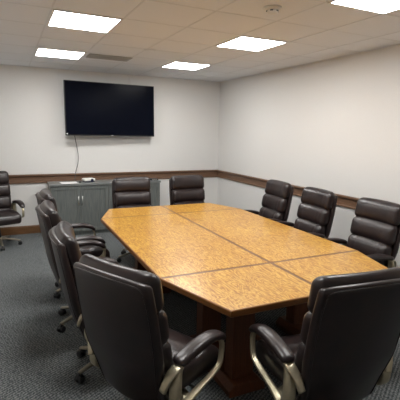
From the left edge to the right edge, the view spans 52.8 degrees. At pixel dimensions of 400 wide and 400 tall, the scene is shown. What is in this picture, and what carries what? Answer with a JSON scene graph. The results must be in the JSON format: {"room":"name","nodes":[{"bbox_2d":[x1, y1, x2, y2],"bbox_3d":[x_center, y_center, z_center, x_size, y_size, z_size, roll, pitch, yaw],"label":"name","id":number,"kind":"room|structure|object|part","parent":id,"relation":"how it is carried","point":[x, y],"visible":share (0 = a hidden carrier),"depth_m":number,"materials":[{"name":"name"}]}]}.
{"room":"conference room","nodes":[
{"label":"conference room","id":0,"kind":"room"},
{"bbox_2d":[0,65,219,227],"bbox_3d":[-1.810,-0.873,7.319,5.025,2.783,0.120,-3,11,-25],"label":"wall","id":1,"kind":"structure","parent":0,"point":[33,139],"depth_m":7.16,"materials":[{"name":"paint"}]},
{"bbox_2d":[0,225,40,235],"bbox_3d":[-1.808,0.440,7.483,4.785,0.140,0.016,-3,11,-25],"label":"baseboard","id":2,"kind":"structure","parent":1,"relation":"attached to","point":[16,230],"depth_m":6.88,"materials":[{"name":"brown wood"}]},
{"bbox_2d":[63,80,153,136],"bbox_3d":[-1.583,-1.589,7.113,1.582,0.906,0.200,-4,11,-28],"label":"television","id":3,"kind":"object","parent":1,"relation":"attached to","point":[90,108],"visible":1,"depth_m":7.01,"materials":[{"name":"black plastic"}]},
{"bbox_2d":[9,170,216,183],"bbox_3d":[-1.785,-0.421,7.326,4.785,0.154,0.036,-3,11,-25],"label":"trim","id":4,"kind":"structure","parent":1,"relation":"attached to","point":[27,178],"depth_m":7.32,"materials":[{"name":"brown wood"}]},
{"bbox_2d":[0,0,399,81],"bbox_3d":[0.023,-1.613,3.355,5.025,0.108,8.500,-3,11,-25],"label":"ceiling","id":5,"kind":"structure","parent":0,"point":[189,31],"depth_m":4.14,"materials":[{"name":"tile"}]},
{"bbox_2d":[34,47,86,59],"bbox_3d":[-1.871,-1.945,5.362,0.598,0.010,0.598,-3,11,-25],"label":"recessed light","id":6,"kind":"object","parent":5,"relation":"in","point":[45,52],"visible":1,"depth_m":5.33,"materials":[{"name":"white plastic"}]},
{"bbox_2d":[36,49,83,58],"bbox_3d":[-1.871,-1.946,5.362,0.556,0.005,0.556,-3,11,-25],"label":"diffuser","id":7,"kind":"object","parent":6,"relation":"attached to","point":[55,53],"depth_m":5.34,"materials":[{"name":"white plastic"}]},
{"bbox_2d":[46,9,122,32],"bbox_3d":[-1.084,-1.649,3.737,0.598,0.010,0.598,-3,11,-25],"label":"recessed light","id":8,"kind":"object","parent":5,"relation":"in","point":[57,18],"visible":1,"depth_m":3.70,"materials":[{"name":"white plastic"}]},
{"bbox_2d":[86,53,131,61],"bbox_3d":[-1.254,-1.964,5.555,0.580,0.012,0.310,-3,11,-25],"label":"ceiling vent","id":9,"kind":"object","parent":5,"relation":"in","point":[95,56],"visible":1,"depth_m":5.53,"materials":[{"name":"silver metal"}]},
{"bbox_2d":[161,61,211,69],"bbox_3d":[-0.220,-2.045,6.145,0.598,0.010,0.598,-3,11,-25],"label":"recessed light","id":10,"kind":"object","parent":5,"relation":"in","point":[176,65],"visible":1,"depth_m":6.11,"materials":[{"name":"white plastic"}]},
{"bbox_2d":[215,35,288,51],"bbox_3d":[0.568,-1.749,4.519,0.598,0.010,0.598,-3,11,-25],"label":"recessed light","id":11,"kind":"object","parent":5,"relation":"in","point":[248,43],"visible":1,"depth_m":4.49,"materials":[{"name":"white plastic"}]},
{"bbox_2d":[263,5,281,14],"bbox_3d":[0.575,-1.501,3.192,0.148,0.050,0.148,-3,11,-25],"label":"smoke detector","id":12,"kind":"object","parent":5,"relation":"attached to","point":[270,9],"visible":1,"depth_m":3.15,"materials":[{"name":"white plastic"}]},
{"bbox_2d":[327,0,399,14],"bbox_3d":[1.355,-1.454,2.894,0.598,0.010,0.598,-3,11,-25],"label":"recessed light","id":13,"kind":"object","parent":5,"relation":"in","point":[382,7],"visible":1,"depth_m":3.06,"materials":[{"name":"white plastic"}]},
{"bbox_2d":[0,232,399,399],"bbox_3d":[-0.036,1.224,3.842,5.025,0.100,8.500,-3,11,-25],"label":"floor","id":14,"kind":"structure","parent":0,"point":[38,361],"depth_m":3.57,"materials":[{"name":"carpet"}]},
{"bbox_2d":[0,171,24,250],"bbox_3d":[-3.107,0.145,6.140,0.701,1.122,0.752,-7,13,-41],"label":"office chair","id":15,"kind":"object","parent":14,"relation":"on","point":[9,215],"visible":1,"depth_m":6.26,"materials":[{"name":"brown leather"}]},
{"bbox_2d":[0,171,8,183],"bbox_3d":[-3.272,-0.336,6.257,0.550,0.221,0.166,-7,13,-41],"label":"cushion","id":16,"kind":"object","parent":15,"relation":"on","point":[4,176],"depth_m":6.34,"materials":[{"name":"leather"}]},
{"bbox_2d":[0,184,10,195],"bbox_3d":[-3.247,-0.146,6.256,0.545,0.219,0.177,-7,13,-41],"label":"cushion","id":17,"kind":"object","parent":15,"relation":"on","point":[4,188],"depth_m":6.33,"materials":[{"name":"leather"}]},
{"bbox_2d":[0,196,11,207],"bbox_3d":[-3.222,0.042,6.256,0.520,0.217,0.196,-7,13,-41],"label":"cushion","id":18,"kind":"object","parent":15,"relation":"on","point":[5,201],"depth_m":6.31,"materials":[{"name":"leather"}]},
{"bbox_3d":[-3.048,0.266,6.090,0.535,0.165,0.512,-7,13,-41],"label":"seat","id":19,"kind":"part","parent":15,"relation":"part of","materials":[{"name":"leather"}]},
{"bbox_3d":[-2.931,0.606,6.229,0.282,0.061,0.052,-2,10,-17],"label":"leg","id":20,"kind":"part","parent":15,"relation":"part of","materials":[{"name":"silver metal"}]},
{"bbox_3d":[-2.842,0.173,6.315,0.072,0.294,0.472,-7,13,-41],"label":"armrest","id":21,"kind":"part","parent":15,"relation":"part of","materials":[{"name":"beige metal"}]},
{"bbox_2d":[48,221,93,383],"bbox_3d":[-0.715,0.730,3.022,0.752,1.122,0.701,-3,10,-21],"label":"office chair","id":22,"kind":"object","parent":14,"relation":"on","point":[66,249],"visible":0.37,"depth_m":2.66,"materials":[{"name":"brown leather"}]},
{"bbox_2d":[55,221,80,265],"bbox_3d":[-0.950,0.298,2.850,0.166,0.221,0.550,-3,10,-21],"label":"cushion","id":23,"kind":"object","parent":22,"relation":"on","point":[67,250],"depth_m":2.62,"materials":[{"name":"leather"}]},
{"bbox_2d":[70,251,81,286],"bbox_3d":[-0.913,0.480,2.898,0.177,0.219,0.545,-3,10,-21],"label":"cushion","id":24,"kind":"object","parent":22,"relation":"on","point":[72,279],"depth_m":2.63,"materials":[{"name":"leather"}]},
{"bbox_3d":[-0.829,1.174,3.176,0.282,0.061,0.052,5,10,21],"label":"leg","id":25,"kind":"part","parent":22,"relation":"part of","materials":[{"name":"silver metal"}]},
{"bbox_3d":[-0.781,1.206,2.996,0.052,0.061,0.282,9,12,39],"label":"leg","id":26,"kind":"part","parent":22,"relation":"part of","materials":[{"name":"silver metal"}]},
{"bbox_2d":[35,188,109,298],"bbox_3d":[-1.393,0.456,4.454,0.752,1.150,0.701,-3,11,-24],"label":"office chair","id":27,"kind":"object","parent":14,"relation":"on","point":[44,194],"visible":0.27,"depth_m":4.29,"materials":[{"name":"brown leather"}]},
{"bbox_2d":[39,188,57,210],"bbox_3d":[-1.622,0.014,4.267,0.166,0.227,0.550,-3,11,-24],"label":"cushion","id":28,"kind":"object","parent":27,"relation":"on","point":[45,194],"depth_m":4.06,"materials":[{"name":"leather"}]},
{"bbox_3d":[-1.310,0.561,4.511,0.512,0.170,0.535,-3,11,-24],"label":"seat","id":29,"kind":"part","parent":27,"relation":"part of","materials":[{"name":"leather"}]},
{"bbox_2d":[35,200,119,332],"bbox_3d":[-1.102,0.585,3.740,0.752,1.150,0.701,-3,11,-24],"label":"office chair","id":30,"kind":"object","parent":14,"relation":"on","point":[48,217],"visible":0.3,"depth_m":3.44,"materials":[{"name":"brown leather"}]},
{"bbox_2d":[40,200,60,226],"bbox_3d":[-1.332,0.143,3.553,0.166,0.227,0.550,-3,11,-24],"label":"cushion","id":31,"kind":"object","parent":30,"relation":"on","point":[49,217],"depth_m":3.32,"materials":[{"name":"leather"}]},
{"bbox_3d":[-1.163,1.073,3.712,0.052,0.063,0.282,8,12,36],"label":"leg","id":32,"kind":"part","parent":30,"relation":"part of","materials":[{"name":"silver metal"}]},
{"bbox_2d":[47,179,160,234],"bbox_3d":[-1.677,0.107,7.206,1.920,0.895,0.432,-3,11,-25],"label":"storage cabinet","id":33,"kind":"object","parent":14,"relation":"on","point":[83,202],"visible":0.51,"depth_m":6.88,"materials":[{"name":"grey laminate"}]},
{"bbox_3d":[-2.241,0.161,6.740,0.470,0.783,0.020,-3,11,-25],"label":"cabinet door","id":34,"kind":"part","parent":33,"relation":"part of","materials":[{"name":"grey laminate"}]},
{"bbox_2d":[74,136,78,179],"bbox_3d":[-2.169,-0.782,7.031,0.046,0.879,0.112,4,10,15],"label":"power cord","id":35,"kind":"object","parent":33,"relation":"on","point":[74,136],"visible":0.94,"depth_m":7.08,"materials":[{"name":"grey plastic"}]},
{"bbox_2d":[82,178,94,181],"bbox_3d":[-1.933,-0.348,6.987,0.200,0.065,0.174,-5,12,-34],"label":"projector","id":36,"kind":"object","parent":33,"relation":"on","point":[83,179],"visible":1,"depth_m":6.93,"materials":[{"name":"white plastic"}]},
{"bbox_3d":[-1.813,0.135,6.942,0.470,0.783,0.020,-3,11,-25],"label":"cabinet door","id":37,"kind":"part","parent":33,"relation":"part of","materials":[{"name":"grey laminate"}]},
{"bbox_3d":[-1.386,0.110,7.145,0.470,0.783,0.020,-3,11,-25],"label":"cabinet door","id":38,"kind":"part","parent":33,"relation":"part of","materials":[{"name":"grey laminate"}]},
{"bbox_3d":[-0.958,0.084,7.348,0.470,0.783,0.020,-3,11,-25],"label":"cabinet door","id":39,"kind":"part","parent":33,"relation":"part of","materials":[{"name":"grey laminate"}]},
{"bbox_2d":[112,177,151,262],"bbox_3d":[-0.887,0.267,5.675,0.701,1.130,0.752,-3,11,-25],"label":"office chair","id":40,"kind":"object","parent":14,"relation":"on","point":[127,192],"visible":0.33,"depth_m":5.76,"materials":[{"name":"brown leather"}]},
{"bbox_2d":[113,177,150,192],"bbox_3d":[-0.991,-0.222,5.831,0.550,0.223,0.166,-3,11,-25],"label":"cushion","id":41,"kind":"object","parent":40,"relation":"on","point":[120,184],"depth_m":5.78,"materials":[{"name":"leather"}]},
{"bbox_2d":[114,191,151,205],"bbox_3d":[-0.976,-0.030,5.824,0.545,0.221,0.177,-3,11,-25],"label":"cushion","id":42,"kind":"object","parent":40,"relation":"on","point":[121,198],"depth_m":5.77,"materials":[{"name":"leather"}]},
{"bbox_2d":[116,204,150,207],"bbox_3d":[-0.961,0.160,5.817,0.520,0.219,0.196,-3,11,-25],"label":"cushion","id":43,"kind":"object","parent":40,"relation":"on","point":[117,205],"depth_m":5.75,"materials":[{"name":"leather"}]},
{"bbox_2d":[73,254,225,399],"bbox_3d":[-0.279,0.844,2.329,0.701,1.150,0.752,8,12,36],"label":"office chair","id":44,"kind":"object","parent":14,"relation":"on","point":[133,345],"visible":1,"depth_m":2.02,"materials":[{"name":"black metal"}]},
{"bbox_3d":[-0.500,0.854,2.560,0.072,0.302,0.472,8,12,36],"label":"armrest","id":45,"kind":"part","parent":44,"relation":"part of","materials":[{"name":"beige metal"}]},
{"bbox_2d":[79,254,163,312],"bbox_3d":[-0.426,0.422,2.042,0.550,0.227,0.166,8,12,36],"label":"cushion","id":46,"kind":"object","parent":44,"relation":"on","point":[136,291],"depth_m":1.92,"materials":[{"name":"leather"}]},
{"bbox_2d":[157,310,168,344],"bbox_3d":[-0.404,0.604,2.109,0.545,0.225,0.177,8,12,36],"label":"cushion","id":47,"kind":"object","parent":44,"relation":"on","point":[162,322],"depth_m":1.96,"materials":[{"name":"leather"}]},
{"bbox_2d":[162,341,173,374],"bbox_3d":[-0.382,0.785,2.176,0.520,0.223,0.196,8,12,36],"label":"cushion","id":48,"kind":"object","parent":44,"relation":"on","point":[167,351],"depth_m":2.04,"materials":[{"name":"leather"}]},
{"bbox_3d":[-0.226,0.943,2.422,0.535,0.170,0.512,8,12,36],"label":"seat","id":49,"kind":"part","parent":44,"relation":"part of","materials":[{"name":"leather"}]},
{"bbox_3d":[0.000,0.927,2.197,0.072,0.302,0.472,8,12,36],"label":"armrest","id":50,"kind":"part","parent":44,"relation":"part of","materials":[{"name":"brown leather"}]},
{"bbox_2d":[169,175,204,204],"bbox_3d":[-0.098,0.219,6.049,0.701,1.130,0.752,-3,11,-25],"label":"office chair","id":51,"kind":"object","parent":14,"relation":"on","point":[183,189],"visible":0.29,"depth_m":6.14,"materials":[{"name":"brown leather"}]},
{"bbox_2d":[170,175,203,189],"bbox_3d":[-0.201,-0.270,6.205,0.550,0.223,0.166,-3,11,-25],"label":"cushion","id":52,"kind":"object","parent":51,"relation":"on","point":[180,182],"depth_m":6.15,"materials":[{"name":"leather"}]},
{"bbox_2d":[172,188,204,202],"bbox_3d":[-0.186,-0.078,6.198,0.545,0.221,0.177,-3,11,-25],"label":"cushion","id":53,"kind":"object","parent":51,"relation":"on","point":[179,195],"depth_m":6.14,"materials":[{"name":"leather"}]},
{"bbox_2d":[173,201,204,204],"bbox_3d":[-0.172,0.112,6.191,0.520,0.219,0.196,-3,11,-25],"label":"cushion","id":54,"kind":"object","parent":51,"relation":"on","point":[174,202],"depth_m":6.12,"materials":[{"name":"leather"}]},
{"bbox_2d":[101,203,387,397],"bbox_3d":[0.150,0.724,4.239,1.914,0.760,3.330,-3,11,-25],"label":"conference table","id":55,"kind":"object","parent":14,"relation":"on","point":[238,264],"visible":0.75,"depth_m":3.35,"materials":[{"name":"brown wood"}]},
{"bbox_3d":[-0.860,0.164,5.217,0.921,0.030,0.529,-3,11,-25],"label":"panel","id":56,"kind":"part","parent":55,"relation":"part of","materials":[{"name":"brown wood"}]},
{"bbox_3d":[-0.711,0.557,4.985,0.170,0.630,0.120,-3,11,-25],"label":"pedestal post","id":57,"kind":"part","parent":55,"relation":"part of","materials":[{"name":"brown wood"}]},
{"bbox_3d":[-0.302,0.381,4.025,0.928,0.030,2.071,-3,11,-25],"label":"panel","id":58,"kind":"part","parent":55,"relation":"part of","materials":[{"name":"brown wood"}]},
{"bbox_3d":[0.007,0.114,5.616,0.921,0.030,0.529,-3,11,-25],"label":"panel","id":59,"kind":"part","parent":55,"relation":"part of","materials":[{"name":"brown wood"}]},
{"bbox_3d":[0.076,0.860,3.316,0.170,0.630,0.120,-3,11,-25],"label":"pedestal post","id":60,"kind":"part","parent":55,"relation":"part of","materials":[{"name":"brown wood"}]},
{"bbox_3d":[0.284,0.606,2.786,0.922,0.030,0.638,-3,11,-25],"label":"panel","id":61,"kind":"part","parent":55,"relation":"part of","materials":[{"name":"brown wood"}]},
{"bbox_3d":[0.286,0.941,2.869,0.170,0.630,0.120,-3,11,-25],"label":"pedestal post","id":62,"kind":"part","parent":55,"relation":"part of","materials":[{"name":"brown wood"}]},
{"bbox_3d":[0.157,0.371,4.178,1.914,0.045,3.330,-3,11,-25],"label":"edge molding","id":63,"kind":"part","parent":55,"relation":"part of","materials":[{"name":"brown wood"}]},
{"bbox_3d":[0.571,0.330,4.426,0.928,0.030,2.071,-3,11,-25],"label":"panel","id":64,"kind":"part","parent":55,"relation":"part of","materials":[{"name":"brown wood"}]},
{"bbox_3d":[0.910,0.812,3.700,0.170,0.630,0.120,-3,11,-25],"label":"pedestal post","id":65,"kind":"part","parent":55,"relation":"part of","materials":[{"name":"brown wood"}]},
{"bbox_3d":[1.152,0.555,3.186,0.922,0.030,0.638,-3,11,-25],"label":"panel","id":66,"kind":"part","parent":55,"relation":"part of","materials":[{"name":"brown wood"}]},
{"bbox_2d":[246,179,293,220],"bbox_3d":[0.836,0.314,5.547,0.752,1.150,0.701,-2,10,-20],"label":"office chair","id":67,"kind":"object","parent":14,"relation":"on","point":[276,203],"visible":0.4,"depth_m":5.45,"materials":[{"name":"brown leather"}]},
{"bbox_2d":[259,207,283,220],"bbox_3d":[1.003,0.227,5.595,0.196,0.223,0.520,-2,10,-20],"label":"cushion","id":68,"kind":"object","parent":67,"relation":"on","point":[267,212],"depth_m":5.50,"materials":[{"name":"leather"}]},
{"bbox_2d":[261,193,287,212],"bbox_3d":[1.047,0.039,5.578,0.177,0.225,0.545,-2,10,-20],"label":"cushion","id":69,"kind":"object","parent":67,"relation":"on","point":[271,202],"depth_m":5.49,"materials":[{"name":"leather"}]},
{"bbox_2d":[265,179,291,198],"bbox_3d":[1.092,-0.151,5.561,0.166,0.227,0.550,-2,10,-20],"label":"cushion","id":70,"kind":"object","parent":67,"relation":"on","point":[274,189],"depth_m":5.50,"materials":[{"name":"leather"}]},
{"bbox_2d":[276,187,337,238],"bbox_3d":[1.176,0.442,4.846,0.752,1.150,0.701,-2,10,-20],"label":"office chair","id":71,"kind":"object","parent":14,"relation":"on","point":[316,212],"visible":0.45,"depth_m":4.76,"materials":[{"name":"brown leather"}]},
{"bbox_2d":[293,218,325,234],"bbox_3d":[1.343,0.354,4.893,0.196,0.223,0.520,-2,10,-20],"label":"cushion","id":72,"kind":"object","parent":71,"relation":"on","point":[304,224],"depth_m":4.82,"materials":[{"name":"leather"}]},
{"bbox_2d":[297,203,329,225],"bbox_3d":[1.387,0.167,4.876,0.177,0.225,0.545,-2,10,-20],"label":"cushion","id":73,"kind":"object","parent":71,"relation":"on","point":[308,214],"depth_m":4.80,"materials":[{"name":"leather"}]},
{"bbox_2d":[301,187,334,209],"bbox_3d":[1.432,-0.024,4.859,0.166,0.227,0.550,-2,10,-20],"label":"cushion","id":74,"kind":"object","parent":71,"relation":"on","point":[312,198],"depth_m":4.80,"materials":[{"name":"leather"}]},
{"bbox_2d":[249,267,399,399],"bbox_3d":[0.702,0.867,2.313,0.701,1.150,0.752,-2,10,-19],"label":"office chair","id":75,"kind":"object","parent":14,"relation":"on","point":[345,346],"visible":1,"depth_m":1.99,"materials":[{"name":"black leather"}]},
{"bbox_3d":[0.391,0.923,2.266,0.072,0.302,0.472,-2,10,-19],"label":"armrest","id":76,"kind":"part","parent":75,"relation":"part of","materials":[{"name":"beige metal"}]},
{"bbox_3d":[0.669,0.962,2.419,0.535,0.170,0.512,-2,10,-19],"label":"seat","id":77,"kind":"part","parent":75,"relation":"part of","materials":[{"name":"leather"}]},
{"bbox_2d":[295,342,304,374],"bbox_3d":[0.763,0.816,2.136,0.520,0.223,0.196,-2,10,-19],"label":"cushion","id":78,"kind":"object","parent":75,"relation":"on","point":[300,352],"depth_m":2.07,"materials":[{"name":"leather"}]},
{"bbox_2d":[300,311,311,344],"bbox_3d":[0.781,0.637,2.064,0.545,0.225,0.177,-2,10,-19],"label":"cushion","id":79,"kind":"object","parent":75,"relation":"on","point":[306,330],"depth_m":1.98,"materials":[{"name":"leather"}]},
{"bbox_2d":[307,267,399,312],"bbox_3d":[0.799,0.456,1.991,0.550,0.227,0.166,-2,10,-19],"label":"cushion","id":80,"kind":"object","parent":75,"relation":"on","point":[337,293],"depth_m":1.89,"materials":[{"name":"leather"}]},
{"bbox_3d":[0.978,0.900,2.473,0.072,0.302,0.472,-2,10,-19],"label":"armrest","id":81,"kind":"part","parent":75,"relation":"part of","materials":[{"name":"beige metal"}]},
{"bbox_2d":[325,197,399,267],"bbox_3d":[1.581,0.582,4.079,0.752,1.150,0.701,-3,11,-23],"label":"office chair","id":82,"kind":"object","parent":14,"relation":"on","point":[375,227],"visible":0.51,"depth_m":4.03,"materials":[{"name":"brown leather"}]},
{"bbox_2d":[346,234,392,263],"bbox_3d":[1.744,0.493,4.135,0.196,0.223,0.520,-3,11,-23],"label":"cushion","id":83,"kind":"object","parent":82,"relation":"on","point":[366,244],"depth_m":4.06,"materials":[{"name":"leather"}]},
{"bbox_2d":[350,216,397,245],"bbox_3d":[1.787,0.305,4.120,0.177,0.225,0.545,-3,11,-23],"label":"cushion","id":84,"kind":"object","parent":82,"relation":"on","point":[369,230],"depth_m":4.05,"materials":[{"name":"leather"}]},
{"bbox_2d":[355,197,399,225],"bbox_3d":[1.831,0.114,4.105,0.166,0.227,0.550,-3,11,-23],"label":"cushion","id":85,"kind":"object","parent":82,"relation":"on","point":[369,211],"depth_m":4.07,"materials":[{"name":"leather"}]},
{"bbox_3d":[1.657,0.688,3.787,0.472,0.302,0.072,-3,11,-23],"label":"armrest","id":86,"kind":"part","parent":82,"relation":"part of","materials":[{"name":"beige metal"}]},
{"bbox_2d":[217,45,399,266],"bbox_3d":[2.207,-0.330,4.646,0.120,2.783,8.260,-3,11,-25],"label":"wall","id":87,"kind":"structure","parent":0,"point":[333,125],"depth_m":5.59,"materials":[{"name":"paint"}]},
{"bbox_2d":[217,170,359,209],"bbox_3d":[2.127,0.114,4.689,0.036,0.154,8.260,-3,11,-25],"label":"trim","id":88,"kind":"structure","parent":87,"relation":"attached to","point":[345,201],"depth_m":6.88,"materials":[{"name":"brown wood"}]}
]}

